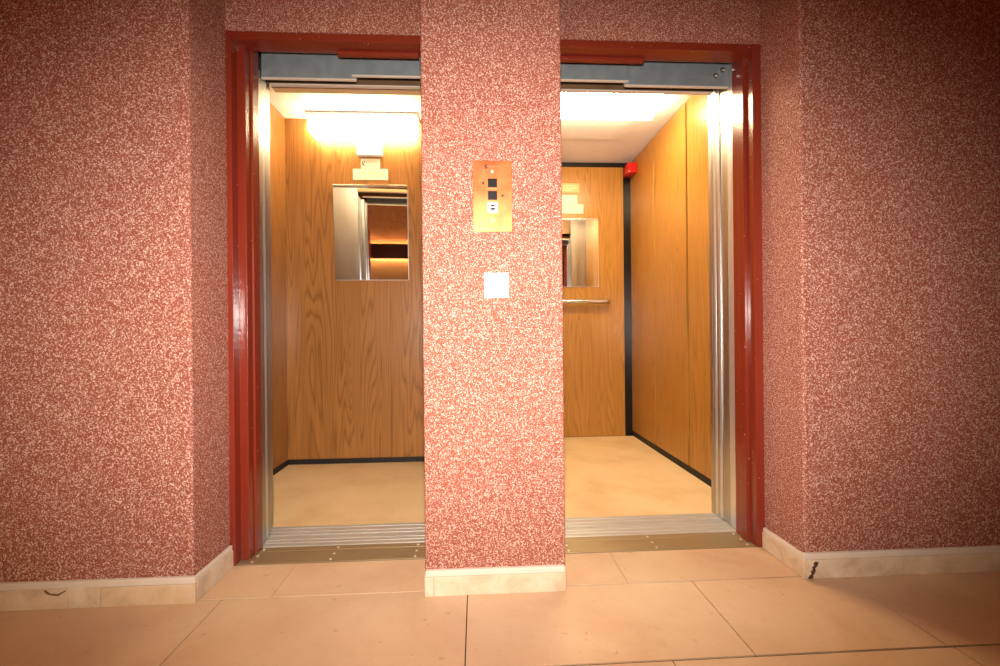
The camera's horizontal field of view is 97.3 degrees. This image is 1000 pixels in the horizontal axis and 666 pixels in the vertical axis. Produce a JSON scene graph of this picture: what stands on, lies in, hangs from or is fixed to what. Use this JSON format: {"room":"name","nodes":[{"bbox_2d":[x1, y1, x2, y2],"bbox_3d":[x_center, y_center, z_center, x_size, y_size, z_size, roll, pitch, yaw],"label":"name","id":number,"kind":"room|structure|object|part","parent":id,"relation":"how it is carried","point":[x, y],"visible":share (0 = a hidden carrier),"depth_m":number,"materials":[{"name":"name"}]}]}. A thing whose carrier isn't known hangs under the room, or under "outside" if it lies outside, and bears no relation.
{"room":"elevator lobby","nodes":[
{"label":"elevator lobby","id":0,"kind":"room"},
{"bbox_2d":[0,0,229,582],"bbox_3d":[-2.160,-0.410,1.517,2.253,2.620,0.235,-1,0,-3],"label":"wall","id":1,"kind":"structure","parent":0,"point":[114,381],"depth_m":1.45,"materials":[{"name":"paint"}]},
{"bbox_2d":[0,546,233,610],"bbox_3d":[-2.140,0.857,1.500,2.267,0.086,0.231,-1,0,-3],"label":"baseboard","id":2,"kind":"structure","parent":1,"relation":"attached to","point":[142,591],"depth_m":1.43,"materials":[{"name":"stone"}]},
{"bbox_2d":[258,69,269,543],"bbox_3d":[-1.184,-0.107,1.861,0.371,1.984,0.110,-1,0,-3],"label":"door","id":3,"kind":"structure","parent":1,"relation":"in","point":[261,83],"depth_m":1.89,"materials":[{"name":"silver metal"}]},
{"bbox_3d":[-1.177,-0.107,1.831,0.360,1.984,0.048,-1,0,-3],"label":"door","id":4,"kind":"part","parent":3,"relation":"part of","materials":[{"name":"silver metal"}]},
{"bbox_3d":[-1.016,-0.107,1.892,0.011,1.978,0.017,-1,0,-3],"label":"edge trim","id":5,"kind":"part","parent":3,"relation":"part of","materials":[{"name":"metal"}]},
{"bbox_3d":[-1.191,-0.107,1.885,0.360,1.984,0.061,-1,0,-3],"label":"door","id":6,"kind":"part","parent":3,"relation":"part of","materials":[{"name":"silver metal"}]},
{"bbox_2d":[225,30,420,564],"bbox_3d":[-0.661,-0.235,1.838,0.783,2.237,0.284,-1,0,-3],"label":"door frame","id":7,"kind":"structure","parent":1,"relation":"attached to","point":[242,48],"depth_m":1.72,"materials":[{"name":"red paint"}]},
{"bbox_3d":[-0.920,-1.209,1.856,0.130,0.185,0.004,-1,0,-3],"label":"backing plate","id":8,"kind":"part","parent":7,"relation":"part of","materials":[{"name":"grey metal"}]},
{"bbox_3d":[-0.808,-1.194,1.865,0.396,0.237,0.004,-1,0,-3],"label":"hanger plate","id":9,"kind":"part","parent":7,"relation":"part of","materials":[{"name":"grey metal"}]},
{"bbox_3d":[-0.671,-1.212,1.887,0.780,0.283,0.187,-1,0,-3],"label":"door gear header","id":10,"kind":"part","parent":7,"relation":"part of","materials":[{"name":"grey metal"}]},
{"bbox_3d":[-0.465,-1.205,1.877,0.330,0.222,0.004,-1,0,-3],"label":"hanger plate","id":11,"kind":"part","parent":7,"relation":"part of","materials":[{"name":"grey metal"}]},
{"bbox_2d":[258,52,424,536],"bbox_3d":[-0.879,-0.278,2.486,1.130,2.432,1.104,-1,0,-3],"label":"car","id":12,"kind":"object","parent":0,"point":[346,368],"visible":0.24,"depth_m":3.00,"materials":[{"name":"brown wood"}]},
{"bbox_2d":[266,88,270,527],"bbox_3d":[-1.224,-0.112,1.953,0.368,1.994,0.076,-1,0,-3],"label":"door","id":13,"kind":"structure","parent":12,"relation":"attached to","point":[266,88],"depth_m":2.00,"materials":[{"name":"silver metal"}]},
{"bbox_3d":[-1.410,0.876,2.501,0.008,0.034,0.960,-1,0,-3],"label":"skirting","id":14,"kind":"part","parent":12,"relation":"part of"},
{"bbox_3d":[-0.892,-1.479,2.519,1.090,0.030,0.998,-1,0,-3],"label":"ceiling panel","id":15,"kind":"part","parent":12,"relation":"part of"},
{"bbox_3d":[-0.711,-1.157,2.081,0.704,0.032,0.045,-1,0,-3],"label":"ceiling trim","id":16,"kind":"part","parent":12,"relation":"part of","materials":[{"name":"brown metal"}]},
{"bbox_3d":[-0.686,0.904,1.985,0.768,0.044,0.085,-1,0,-3],"label":"car sill","id":17,"kind":"part","parent":12,"relation":"part of","materials":[{"name":"metal"}]},
{"bbox_3d":[-0.895,0.872,3.013,1.090,0.034,0.008,-1,0,-3],"label":"skirting","id":18,"kind":"part","parent":12,"relation":"part of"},
{"bbox_2d":[305,112,419,141],"bbox_3d":[-0.917,-1.384,2.962,0.733,0.146,0.110,-1,0,-3],"label":"wall lamp","id":19,"kind":"object","parent":12,"relation":"attached to","point":[326,126],"visible":1,"depth_m":2.92,"materials":[{"name":"white plastic"}]},
{"bbox_2d":[357,141,382,156],"bbox_3d":[-0.888,-1.257,3.001,0.170,0.098,0.032,-1,0,-3],"label":"sign box","id":20,"kind":"object","parent":12,"relation":"attached to","point":[364,148],"visible":1,"depth_m":2.99,"materials":[{"name":"white plastic"}]},
{"bbox_2d":[332,184,408,279],"bbox_3d":[-0.874,-0.679,2.985,0.493,0.634,0.067,-1,0,-3],"label":"wall mirror","id":21,"kind":"object","parent":12,"relation":"attached to","point":[371,230],"visible":1,"depth_m":2.98,"materials":[{"name":"silver metal"}]},
{"bbox_2d":[353,169,387,179],"bbox_3d":[-0.887,-1.087,3.016,0.237,0.074,0.005,-1,0,-3],"label":"plate","id":22,"kind":"object","parent":12,"relation":"attached to","point":[358,174],"visible":1,"depth_m":3.02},
{"bbox_2d":[361,159,379,168],"bbox_3d":[-0.888,-1.160,3.016,0.129,0.069,0.005,-1,0,-3],"label":"plate","id":23,"kind":"object","parent":12,"relation":"attached to","point":[365,163],"visible":1,"depth_m":3.02,"materials":[{"name":"beige plastic"}]},
{"bbox_2d":[420,0,564,571],"bbox_3d":[-0.083,-0.429,2.597,0.478,2.620,2.205,-1,0,-3],"label":"wall","id":24,"kind":"structure","parent":0,"point":[491,69],"depth_m":1.50,"materials":[{"name":"paint"}]},
{"bbox_2d":[473,160,511,231],"bbox_3d":[-0.025,-0.464,1.491,0.133,0.242,0.010,-1,0,-3],"label":"panel","id":25,"kind":"object","parent":24,"relation":"attached to","point":[492,180],"visible":1,"depth_m":1.49,"materials":[{"name":"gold metal"}]},
{"bbox_2d":[488,202,497,212],"bbox_3d":[-0.025,-0.425,1.490,0.034,0.035,0.003,-1,0,-3],"label":"switch","id":26,"kind":"object","parent":25,"relation":"attached to","point":[492,206],"depth_m":1.49,"materials":[{"name":"white plastic"}]},
{"bbox_2d":[424,564,566,596],"bbox_3d":[-0.019,0.838,1.601,0.484,0.085,0.239,-1,0,-3],"label":"baseboard","id":27,"kind":"structure","parent":24,"relation":"attached to","point":[535,578],"depth_m":1.48,"materials":[{"name":"stone"}]},
{"bbox_2d":[484,273,508,297],"bbox_3d":[-0.012,-0.161,1.490,0.084,0.085,0.012,-1,0,-3],"label":"wall plate","id":28,"kind":"object","parent":24,"relation":"attached to","point":[496,285],"visible":1,"depth_m":1.49,"materials":[{"name":"white plastic"}]},
{"bbox_2d":[225,0,760,43],"bbox_3d":[0.001,-1.452,1.757,2.127,0.577,0.053,-1,0,-3],"label":"lintel","id":29,"kind":"object","parent":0,"point":[679,21],"visible":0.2,"depth_m":1.75,"materials":[{"name":"paint"}]},
{"bbox_2d":[0,547,999,665],"bbox_3d":[0.190,0.908,0.355,6.800,0.060,2.790,-1,0,-3],"label":"floor","id":30,"kind":"structure","parent":0,"point":[723,606],"depth_m":1.34,"materials":[{"name":"tile"}]},
{"bbox_2d":[235,532,424,565],"bbox_3d":[-0.646,0.899,1.818,0.750,0.035,0.226,-1,0,-3],"label":"threshold","id":31,"kind":"object","parent":30,"relation":"on","point":[403,545],"visible":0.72,"depth_m":1.80,"materials":[{"name":"brown metal"}]},
{"bbox_2d":[565,522,756,553],"bbox_3d":[0.627,0.887,1.884,0.854,0.035,0.226,-1,0,-3],"label":"threshold","id":32,"kind":"object","parent":30,"relation":"on","point":[709,535],"visible":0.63,"depth_m":1.87,"materials":[{"name":"brown metal"}]},
{"bbox_3d":[0.627,0.888,1.837,0.849,0.032,0.132,-1,0,-3],"label":"plate","id":33,"kind":"part","parent":32,"relation":"part of","materials":[{"name":"brown metal"}]},
{"bbox_2d":[561,82,725,526],"bbox_3d":[0.610,-0.272,2.870,1.162,2.392,1.716,-1,0,-3],"label":"car","id":34,"kind":"object","parent":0,"point":[639,364],"visible":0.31,"depth_m":3.07,"materials":[{"name":"brown wood"}]},
{"bbox_2d":[562,195,576,203],"bbox_3d":[0.582,-1.116,3.686,0.132,0.075,0.004,-1,0,-3],"label":"plate","id":35,"kind":"object","parent":34,"relation":"attached to","point":[566,199],"visible":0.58,"depth_m":3.68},
{"bbox_2d":[562,183,578,192],"bbox_3d":[0.581,-1.216,3.686,0.168,0.076,0.004,-1,0,-3],"label":"plate","id":36,"kind":"object","parent":34,"relation":"attached to","point":[566,187],"visible":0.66,"depth_m":3.69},
{"bbox_2d":[562,204,582,213],"bbox_3d":[0.580,-1.039,3.686,0.238,0.076,0.005,-1,0,-3],"label":"plate","id":37,"kind":"object","parent":34,"relation":"attached to","point":[566,208],"visible":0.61,"depth_m":3.69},
{"bbox_2d":[562,218,598,286],"bbox_3d":[0.586,-0.672,3.681,0.482,0.574,0.014,-1,0,-3],"label":"wall mirror","id":38,"kind":"object","parent":34,"relation":"attached to","point":[580,258],"visible":0.57,"depth_m":3.69,"materials":[{"name":"silver metal"}]},
{"bbox_2d":[563,299,610,304],"bbox_3d":[0.519,-0.258,3.649,0.822,0.047,0.070,-1,0,-3],"label":"handrail","id":39,"kind":"object","parent":34,"relation":"attached to","point":[565,301],"visible":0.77,"depth_m":3.63,"materials":[{"name":"metal"}]},
{"bbox_3d":[0.548,-1.433,2.858,0.700,0.010,0.750,-1,0,-3],"label":"access panel","id":40,"kind":"part","parent":34,"relation":"part of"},
{"bbox_2d":[561,92,664,119],"bbox_3d":[0.587,-1.397,2.705,0.790,0.070,0.260,-1,0,-3],"label":"ceiling lamp","id":41,"kind":"object","parent":34,"relation":"attached to","point":[606,106],"visible":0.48,"depth_m":2.64,"materials":[{"name":"white plastic"}]},
{"bbox_3d":[0.597,-1.453,2.903,1.122,0.030,1.610,-1,0,-3],"label":"ceiling panel","id":42,"kind":"part","parent":34,"relation":"part of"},
{"bbox_2d":[623,162,636,177],"bbox_3d":[1.070,-1.341,3.636,0.074,0.082,0.153,-1,0,-3],"label":"alarm box","id":43,"kind":"object","parent":34,"relation":"attached to","point":[630,169],"visible":1,"depth_m":3.57,"materials":[{"name":"red plastic"}]},
{"bbox_3d":[1.067,-1.341,3.677,0.064,0.071,0.071,-1,0,-3],"label":"plate","id":44,"kind":"part","parent":43,"relation":"part of","materials":[{"name":"red plastic"}]},
{"bbox_3d":[1.133,-0.305,3.491,0.012,2.264,0.486,-1,0,-3],"label":"panel","id":45,"kind":"part","parent":34,"relation":"part of","materials":[{"name":"brown wood"}]},
{"bbox_3d":[0.633,0.892,2.054,0.855,0.044,0.085,-1,0,-3],"label":"car sill","id":46,"kind":"part","parent":34,"relation":"part of","materials":[{"name":"metal"}]},
{"bbox_3d":[1.174,0.849,2.946,0.008,0.041,1.578,-1,0,-3],"label":"skirting","id":47,"kind":"part","parent":34,"relation":"part of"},
{"bbox_3d":[1.159,-0.305,2.993,0.012,2.264,0.484,-1,0,-3],"label":"panel","id":48,"kind":"part","parent":34,"relation":"part of","materials":[{"name":"brown wood"}]},
{"bbox_3d":[1.187,-0.305,2.441,0.012,2.264,0.574,-1,0,-3],"label":"panel","id":49,"kind":"part","parent":34,"relation":"part of","materials":[{"name":"brown wood"}]},
{"bbox_2d":[711,89,723,519],"bbox_3d":[1.200,-0.149,2.080,0.362,2.024,0.075,-1,0,-3],"label":"door","id":50,"kind":"structure","parent":34,"relation":"attached to","point":[715,97],"depth_m":2.06,"materials":[{"name":"silver metal"}]},
{"bbox_3d":[1.200,-0.149,2.099,0.360,2.024,0.036,-1,0,-3],"label":"door","id":51,"kind":"part","parent":50,"relation":"part of","materials":[{"name":"silver metal"}]},
{"bbox_3d":[1.025,-0.147,2.085,0.011,2.018,0.017,-1,0,-3],"label":"edge trim","id":52,"kind":"part","parent":50,"relation":"part of","materials":[{"name":"metal"}]},
{"bbox_3d":[1.201,-0.149,2.062,0.360,2.024,0.038,-1,0,-3],"label":"door","id":53,"kind":"part","parent":50,"relation":"part of","materials":[{"name":"silver metal"}]},
{"bbox_3d":[1.026,-0.147,2.043,0.011,2.018,0.018,-1,0,-3],"label":"edge trim","id":54,"kind":"part","parent":50,"relation":"part of","materials":[{"name":"metal"}]},
{"bbox_2d":[760,0,999,551],"bbox_3d":[2.288,-0.452,1.750,2.440,2.620,0.235,-1,0,-3],"label":"wall","id":55,"kind":"structure","parent":0,"point":[880,119],"depth_m":1.59,"materials":[{"name":"paint"}]},
{"bbox_2d":[560,39,764,546],"bbox_3d":[0.616,-0.247,1.905,0.893,2.237,0.284,-1,0,-3],"label":"door frame","id":56,"kind":"structure","parent":55,"relation":"attached to","point":[745,59],"depth_m":1.83,"materials":[{"name":"red paint"}]},
{"bbox_3d":[0.375,-1.213,1.921,0.372,0.222,0.004,-1,0,-3],"label":"hanger plate","id":57,"kind":"part","parent":56,"relation":"part of","materials":[{"name":"grey metal"}]},
{"bbox_3d":[0.602,-1.224,1.953,0.890,0.283,0.187,-1,0,-3],"label":"door gear header","id":58,"kind":"part","parent":56,"relation":"part of","materials":[{"name":"grey metal"}]},
{"bbox_3d":[0.778,-1.209,1.948,0.470,0.237,0.004,-1,0,-3],"label":"hanger plate","id":59,"kind":"part","parent":56,"relation":"part of","materials":[{"name":"grey metal"}]},
{"bbox_3d":[0.888,-1.226,1.951,0.130,0.185,0.004,-1,0,-3],"label":"backing plate","id":60,"kind":"part","parent":56,"relation":"part of","materials":[{"name":"grey metal"}]},
{"bbox_2d":[720,63,735,528],"bbox_3d":[1.205,-0.184,1.987,0.365,2.094,0.110,-1,0,-3],"label":"door","id":61,"kind":"structure","parent":55,"relation":"in","point":[725,94],"depth_m":1.98,"materials":[{"name":"silver metal"}]},
{"bbox_3d":[1.206,-0.184,2.011,0.360,2.094,0.062,-1,0,-3],"label":"door","id":62,"kind":"part","parent":61,"relation":"part of","materials":[{"name":"silver metal"}]},
{"bbox_3d":[1.030,-0.182,1.946,0.011,2.088,0.046,-1,0,-3],"label":"edge trim","id":63,"kind":"part","parent":61,"relation":"part of","materials":[{"name":"metal"}]},
{"bbox_2d":[762,528,999,578],"bbox_3d":[2.293,0.815,1.732,2.454,0.088,0.231,-1,0,-3],"label":"baseboard","id":64,"kind":"structure","parent":55,"relation":"attached to","point":[941,560],"depth_m":1.58,"materials":[{"name":"stone"}]}
]}

